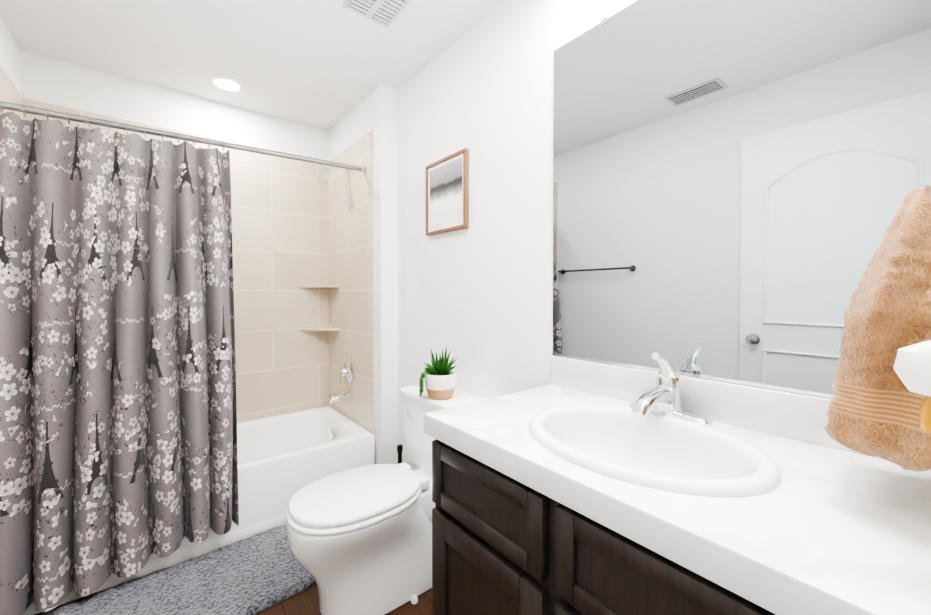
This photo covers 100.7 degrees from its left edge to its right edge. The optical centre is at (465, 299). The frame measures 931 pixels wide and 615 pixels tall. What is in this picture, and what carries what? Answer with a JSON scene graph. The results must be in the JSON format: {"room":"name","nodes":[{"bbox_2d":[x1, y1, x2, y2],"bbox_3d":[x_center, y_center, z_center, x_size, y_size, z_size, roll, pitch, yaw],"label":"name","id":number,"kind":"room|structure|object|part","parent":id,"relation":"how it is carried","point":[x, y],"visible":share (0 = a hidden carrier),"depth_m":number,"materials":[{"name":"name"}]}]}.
{"room":"bathroom","nodes":[
{"label":"bathroom","id":0,"kind":"room"},
{"bbox_2d":[0,15,20,94],"bbox_3d":[-1.317,-0.019,0.750,0.100,2.385,3.125,-1,1,-39],"label":"wall","id":1,"kind":"structure","parent":0,"point":[9,56],"depth_m":1.76,"materials":[{"name":"white paint"}]},
{"bbox_2d":[0,65,22,117],"bbox_3d":[-1.958,-0.066,1.629,0.008,1.850,0.750,-1,1,-39],"label":"wall tile","id":2,"kind":"structure","parent":1,"relation":"attached to","point":[9,92],"depth_m":1.72,"materials":[{"name":"beige tile"}]},
{"bbox_2d":[0,101,364,614],"bbox_3d":[-1.131,0.148,1.805,1.507,1.917,0.308,-1,1,-39],"label":"curtain","id":3,"kind":"object","parent":1,"relation":"attached to","point":[118,432],"visible":1,"depth_m":1.53,"materials":[{"name":"grey fabric"}]},
{"bbox_3d":[-1.213,-0.763,1.892,1.507,0.099,0.046,-1,1,-39],"label":"curtain rod","id":4,"kind":"part","parent":3,"relation":"part of","materials":[{"name":"silver metal"}]},
{"bbox_2d":[20,50,328,160],"bbox_3d":[-1.594,-0.047,2.470,1.630,2.385,0.100,-1,1,-39],"label":"wall","id":5,"kind":"structure","parent":0,"point":[56,82],"depth_m":2.24,"materials":[{"name":"white paint"}]},
{"bbox_2d":[23,98,328,421],"bbox_3d":[-1.603,-0.078,2.393,1.504,1.850,0.008,-1,1,-39],"label":"wall tile","id":6,"kind":"structure","parent":5,"relation":"attached to","point":[279,207],"depth_m":2.63,"materials":[{"name":"beige tile"}]},
{"bbox_2d":[34,560,431,614],"bbox_3d":[-0.644,1.194,1.313,1.830,0.060,3.125,-1,1,-39],"label":"floor","id":7,"kind":"structure","parent":0,"point":[305,602],"depth_m":1.46,"materials":[{"name":"brown wood"}]},
{"bbox_2d":[42,526,316,614],"bbox_3d":[-1.118,1.148,1.453,1.017,0.026,0.539,-1,1,-39],"label":"rug","id":8,"kind":"object","parent":7,"relation":"on","point":[256,573],"visible":0.96,"depth_m":1.53,"materials":[{"name":"grey fabric"}]},
{"bbox_2d":[23,406,374,614],"bbox_3d":[-1.357,0.976,2.104,1.499,0.352,0.772,-1,1,-39],"label":"bathtub","id":9,"kind":"object","parent":7,"relation":"on","point":[283,459],"visible":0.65,"depth_m":2.03,"materials":[{"name":"white ceramic"}]},
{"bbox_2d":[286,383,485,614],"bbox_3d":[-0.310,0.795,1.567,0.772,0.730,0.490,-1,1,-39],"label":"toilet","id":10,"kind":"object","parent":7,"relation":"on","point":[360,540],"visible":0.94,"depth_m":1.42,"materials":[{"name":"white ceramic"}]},
{"bbox_2d":[419,345,457,399],"bbox_3d":[-0.116,0.313,1.683,0.169,0.228,0.153,-1,1,-39],"label":"plant pot","id":11,"kind":"object","parent":10,"relation":"on","point":[439,376],"visible":1,"depth_m":1.64,"materials":[{"name":"white ceramic"}]},
{"bbox_2d":[397,444,402,463],"bbox_3d":[-0.345,0.958,2.029,0.100,0.390,0.100,-1,1,-39],"label":"toilet brush","id":12,"kind":"object","parent":7,"relation":"on","point":[399,448],"visible":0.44,"depth_m":2.02,"materials":[{"name":"black plastic"}]},
{"bbox_2d":[424,352,930,614],"bbox_3d":[0.396,0.653,0.867,0.558,1.037,0.932,-1,1,-39],"label":"bathroom vanity","id":13,"kind":"object","parent":7,"relation":"on","point":[578,487],"visible":1,"depth_m":0.71,"materials":[{"name":"stone"}]},
{"bbox_2d":[529,404,780,496],"bbox_3d":[0.371,0.375,0.847,0.396,0.162,0.500,-1,1,-39],"label":"sink","id":14,"kind":"object","parent":13,"relation":"in","point":[668,452],"depth_m":0.87,"materials":[{"name":"ceramic"}]},
{"bbox_2d":[629,352,712,426],"bbox_3d":[0.482,0.221,0.972,0.206,0.176,0.205,-1,1,-39],"label":"faucet","id":15,"kind":"object","parent":13,"relation":"on","point":[660,406],"depth_m":0.97,"materials":[{"name":"silver metal"}]},
{"bbox_2d":[0,0,503,130],"bbox_3d":[-0.644,-1.250,1.274,1.830,0.060,3.125,-1,1,-39],"label":"ceiling","id":16,"kind":"structure","parent":0,"point":[327,65],"depth_m":1.85,"materials":[{"name":"white paint"}]},
{"bbox_2d":[211,76,242,91],"bbox_3d":[-1.367,-1.232,2.210,0.156,0.006,0.156,-1,1,-39],"label":"recessed light","id":17,"kind":"object","parent":16,"relation":"in","point":[227,84],"visible":1,"depth_m":2.20,"materials":[{"name":"white"}]},
{"bbox_2d":[342,0,410,27],"bbox_3d":[-0.367,-1.214,1.584,0.210,0.022,0.210,-1,1,-39],"label":"ceiling vent","id":18,"kind":"object","parent":16,"relation":"in","point":[385,13],"visible":1,"depth_m":1.60,"materials":[{"name":"grey"}]},
{"bbox_2d":[329,83,397,464],"bbox_3d":[-0.708,-0.049,2.582,0.110,2.385,0.840,-1,1,-39],"label":"wall","id":19,"kind":"structure","parent":0,"point":[375,110],"depth_m":2.26,"materials":[{"name":"white paint"}]},
{"bbox_2d":[328,130,374,435],"bbox_3d":[-0.782,-0.081,2.579,0.008,1.850,0.750,-1,1,-39],"label":"wall tile","id":20,"kind":"structure","parent":19,"relation":"attached to","point":[351,251],"depth_m":2.50,"materials":[{"name":"beige tile"}]},
{"bbox_2d":[316,167,353,404],"bbox_3d":[-0.856,-0.105,2.499,0.205,1.580,0.150,-1,1,-39],"label":"shower","id":21,"kind":"object","parent":20,"relation":"attached to","point":[347,371],"visible":0.94,"depth_m":2.53,"materials":[{"name":"silver metal"}]},
{"bbox_2d":[397,0,831,469],"bbox_3d":[0.029,-0.037,1.837,0.100,2.385,3.125,-1,1,-39],"label":"wall","id":22,"kind":"structure","parent":0,"point":[476,297],"depth_m":1.66,"materials":[{"name":"white paint"}]},
{"bbox_2d":[425,148,468,235],"bbox_3d":[-0.097,-0.510,1.885,0.022,0.360,0.330,-1,1,-39],"label":"picture frame","id":23,"kind":"object","parent":22,"relation":"attached to","point":[447,194],"visible":0.94,"depth_m":1.86,"materials":[{"name":"brown wood"}]},
{"bbox_2d":[552,0,930,397],"bbox_3d":[0.590,-0.342,1.050,0.008,1.096,0.870,-1,1,-39],"label":"mirror","id":24,"kind":"object","parent":22,"relation":"attached to","point":[735,182],"visible":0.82,"depth_m":0.96,"materials":[{"name":"clear glass"}]},
{"bbox_3d":[0.307,-0.009,0.117,1.630,2.385,0.100,-1,1,-39],"label":"wall","id":25,"kind":"structure","parent":0,"visible":0},
{"bbox_2d":[824,185,930,471],"bbox_3d":[0.697,-0.051,0.604,0.315,0.570,0.167,-1,1,-39],"label":"towel","id":26,"kind":"object","parent":25,"relation":"attached to","point":[873,407],"visible":0.98,"depth_m":0.54,"materials":[{"name":"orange fabric"}]},
{"bbox_2d":[893,340,930,432],"bbox_3d":[0.554,0.101,0.441,0.070,0.115,0.088,-1,1,-39],"label":"air freshener","id":27,"kind":"object","parent":25,"relation":"attached to","point":[912,367],"visible":1,"depth_m":0.45,"materials":[{"name":"white plastic"}]}
]}

